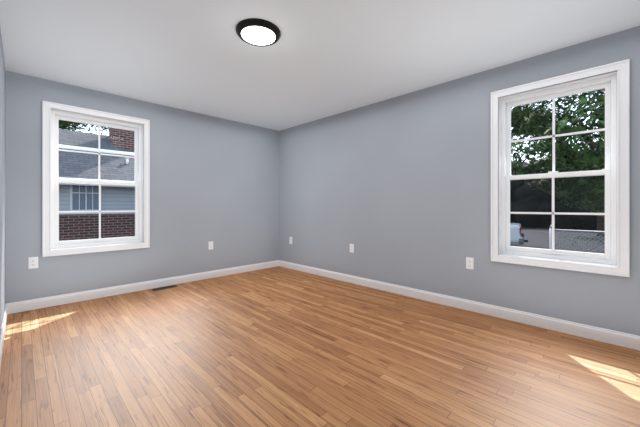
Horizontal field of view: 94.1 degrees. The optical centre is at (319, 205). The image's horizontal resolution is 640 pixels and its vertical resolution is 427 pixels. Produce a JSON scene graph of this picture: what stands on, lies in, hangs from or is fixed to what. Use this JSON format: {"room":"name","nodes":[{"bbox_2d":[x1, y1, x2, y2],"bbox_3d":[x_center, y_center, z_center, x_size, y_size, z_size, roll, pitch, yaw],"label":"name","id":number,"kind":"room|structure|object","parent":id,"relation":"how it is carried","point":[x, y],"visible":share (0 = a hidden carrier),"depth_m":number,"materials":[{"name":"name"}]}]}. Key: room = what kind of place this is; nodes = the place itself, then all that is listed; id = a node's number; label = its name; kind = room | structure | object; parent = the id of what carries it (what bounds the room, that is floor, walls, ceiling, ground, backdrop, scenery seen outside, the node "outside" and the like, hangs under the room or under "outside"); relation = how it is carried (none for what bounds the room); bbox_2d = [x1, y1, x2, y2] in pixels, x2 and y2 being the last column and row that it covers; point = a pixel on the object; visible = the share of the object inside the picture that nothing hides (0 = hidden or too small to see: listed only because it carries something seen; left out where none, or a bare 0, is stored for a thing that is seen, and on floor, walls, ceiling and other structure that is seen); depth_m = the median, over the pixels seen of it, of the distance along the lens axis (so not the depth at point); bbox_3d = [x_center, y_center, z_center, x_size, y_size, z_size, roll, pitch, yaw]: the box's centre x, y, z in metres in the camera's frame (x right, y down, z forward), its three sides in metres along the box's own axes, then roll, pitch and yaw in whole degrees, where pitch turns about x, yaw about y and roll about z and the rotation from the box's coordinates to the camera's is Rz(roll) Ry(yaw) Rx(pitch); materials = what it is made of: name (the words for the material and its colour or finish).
{"room":"empty bedroom","nodes":[
{"label":"empty bedroom","id":0,"kind":"room"},
{"bbox_2d":[0,28,5,333],"bbox_3d":[-1.360,0.084,1.090,0.150,3.200,5.200,0,0,-45],"label":"wall","id":1,"kind":"structure","parent":0,"point":[2,186],"depth_m":2.51,"materials":[{"name":"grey paint"}]},
{"bbox_2d":[0,304,7,368],"bbox_3d":[-1.296,1.030,1.143,0.015,0.108,5.185,0,0,-45],"label":"baseboard","id":2,"kind":"structure","parent":1,"relation":"attached to","point":[2,334],"depth_m":2.38,"materials":[{"name":"white wood"}]},
{"bbox_2d":[6,71,278,302],"bbox_3d":[-1.996,0.084,4.236,3.700,3.200,0.150,0,0,-45],"label":"wall","id":3,"kind":"structure","parent":0,"point":[215,180],"depth_m":4.04,"materials":[{"name":"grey paint"}]},
{"bbox_2d":[28,257,37,268],"bbox_3d":[-3.001,0.594,3.119,0.074,0.120,0.009,0,0,-45],"label":"electrical outlet","id":4,"kind":"object","parent":3,"relation":"attached to","point":[32,262],"visible":1,"depth_m":3.11,"materials":[{"name":"white plastic"}]},
{"bbox_2d":[42,100,149,256],"bbox_3d":[-2.639,-0.288,3.578,1.024,1.659,0.179,0,0,-45],"label":"window","id":5,"kind":"structure","parent":3,"relation":"in","point":[53,113],"depth_m":3.52,"materials":[{"name":"white wood"}]},
{"bbox_2d":[6,260,278,313],"bbox_3d":[-1.938,1.030,4.178,3.400,0.108,0.015,0,0,-45],"label":"baseboard","id":6,"kind":"structure","parent":3,"relation":"attached to","point":[28,305],"depth_m":3.69,"materials":[{"name":"white wood"}]},
{"bbox_2d":[208,241,212,249],"bbox_3d":[-1.640,0.594,4.480,0.074,0.120,0.009,0,0,-45],"label":"electrical outlet","id":7,"kind":"object","parent":3,"relation":"attached to","point":[210,245],"visible":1,"depth_m":4.47,"materials":[{"name":"white plastic"}]},
{"bbox_2d":[0,266,639,426],"bbox_3d":[-0.105,1.184,2.345,3.700,0.200,5.500,0,0,-45],"label":"floor","id":8,"kind":"structure","parent":0,"point":[278,346],"depth_m":2.04,"materials":[{"name":"brown wood"}]},
{"bbox_2d":[151,285,177,290],"bbox_3d":[-2.053,1.081,3.939,0.300,0.006,0.110,0,0,-45],"label":"floor vent","id":9,"kind":"object","parent":8,"relation":"in","point":[161,288],"visible":1,"depth_m":3.94,"materials":[{"name":"brown metal"}]},
{"bbox_2d":[0,0,639,130],"bbox_3d":[-0.105,-1.436,2.345,3.700,0.160,5.500,0,0,-45],"label":"ceiling","id":10,"kind":"structure","parent":0,"point":[319,59],"depth_m":2.52,"materials":[{"name":"white paint"}]},
{"bbox_2d":[236,18,280,46],"bbox_3d":[-0.479,-1.338,2.324,0.344,0.036,0.344,0,0,-45],"label":"ceiling light","id":11,"kind":"object","parent":10,"relation":"in","point":[257,32],"visible":1,"depth_m":2.27,"materials":[{"name":"black metal"}]},
{"bbox_2d":[279,26,639,335],"bbox_3d":[1.151,0.084,3.600,0.150,3.200,5.200,0,0,-45],"label":"wall","id":12,"kind":"structure","parent":0,"point":[396,190],"depth_m":3.35,"materials":[{"name":"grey paint"}]},
{"bbox_2d":[350,244,353,252],"bbox_3d":[0.446,0.594,4.192,0.009,0.120,0.074,0,0,-45],"label":"electrical outlet","id":13,"kind":"object","parent":12,"relation":"attached to","point":[352,248],"visible":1,"depth_m":4.18,"materials":[{"name":"white plastic"}]},
{"bbox_2d":[279,260,639,350],"bbox_3d":[1.097,1.030,3.536,0.015,0.108,5.185,0,0,-45],"label":"baseboard","id":14,"kind":"structure","parent":12,"relation":"attached to","point":[622,339],"depth_m":2.91,"materials":[{"name":"white wood"}]},
{"bbox_2d":[466,257,473,269],"bbox_3d":[1.551,0.594,3.087,0.009,0.120,0.074,0,0,-45],"label":"electrical outlet","id":15,"kind":"object","parent":12,"relation":"attached to","point":[469,263],"visible":1,"depth_m":3.08,"materials":[{"name":"white plastic"}]},
{"bbox_2d":[491,59,629,276],"bbox_3d":[2.076,-0.288,2.659,0.179,1.659,0.949,0,0,-45],"label":"east window","id":16,"kind":"structure","parent":12,"relation":"in","point":[612,80],"depth_m":2.57,"materials":[{"name":"white wood"}]},
{"label":"outside","id":17,"kind":"structure","parent":0,"visible":0},
{"bbox_2d":[510,228,604,253],"bbox_3d":[0.532,1.834,13.446,140.000,0.300,140.000,0,0,-45],"label":"ground","id":18,"kind":"structure","parent":17,"point":[540,240],"depth_m":14.55,"materials":[{"name":"grey asphalt"}]},
{"bbox_2d":[59,120,108,134],"bbox_3d":[-12.973,-3.271,16.643,8.171,9.911,8.365,0,0,-45],"label":"tree","id":19,"kind":"object","parent":18,"relation":"on","point":[66,125],"depth_m":16.48,"materials":[{"name":"green plant"}]},
{"bbox_2d":[59,128,134,240],"bbox_3d":[-7.840,-0.956,9.798,21.600,5.280,5.220,0,0,-45],"label":"house","id":20,"kind":"structure","parent":18,"relation":"on","point":[76,163],"depth_m":8.60,"materials":[{"name":"grey"}]},
{"bbox_2d":[510,223,527,243],"bbox_3d":[6.000,0.954,12.804,4.824,1.580,2.120,0,0,35],"label":"car","id":21,"kind":"object","parent":18,"relation":"on","point":[516,233],"depth_m":10.92,"materials":[{"name":"white paint"}]},
{"bbox_2d":[511,98,579,173],"bbox_3d":[8.672,-3.078,14.923,6.749,9.524,7.040,0,0,-45],"label":"tree","id":22,"kind":"object","parent":18,"relation":"on","point":[517,118],"depth_m":13.09,"materials":[{"name":"green plant"}]},
{"bbox_2d":[510,155,598,230],"bbox_3d":[19.493,-0.901,22.729,6.054,7.008,37.097,0,0,-45],"label":"hedge","id":23,"kind":"object","parent":18,"relation":"on","point":[521,195],"depth_m":22.60,"materials":[{"name":"green plant"}]},
{"bbox_2d":[511,89,604,216],"bbox_3d":[8.166,-2.287,8.098,5.872,7.941,6.224,0,0,-45],"label":"tree","id":24,"kind":"object","parent":18,"relation":"on","point":[575,156],"depth_m":8.57,"materials":[{"name":"green plant"}]},
{"bbox_2d":[528,90,604,236],"bbox_3d":[15.993,-3.479,16.595,7.437,10.325,7.802,0,0,-45],"label":"tree","id":25,"kind":"object","parent":18,"relation":"on","point":[581,186],"depth_m":16.78,"materials":[{"name":"green plant"}]},
{"bbox_2d":[549,225,604,253],"bbox_3d":[7.959,1.029,2.342,0.080,1.310,9.852,0,0,-45],"label":"fence","id":26,"kind":"object","parent":18,"relation":"on","point":[578,231],"depth_m":5.52,"materials":[{"name":"grey"}]}
]}

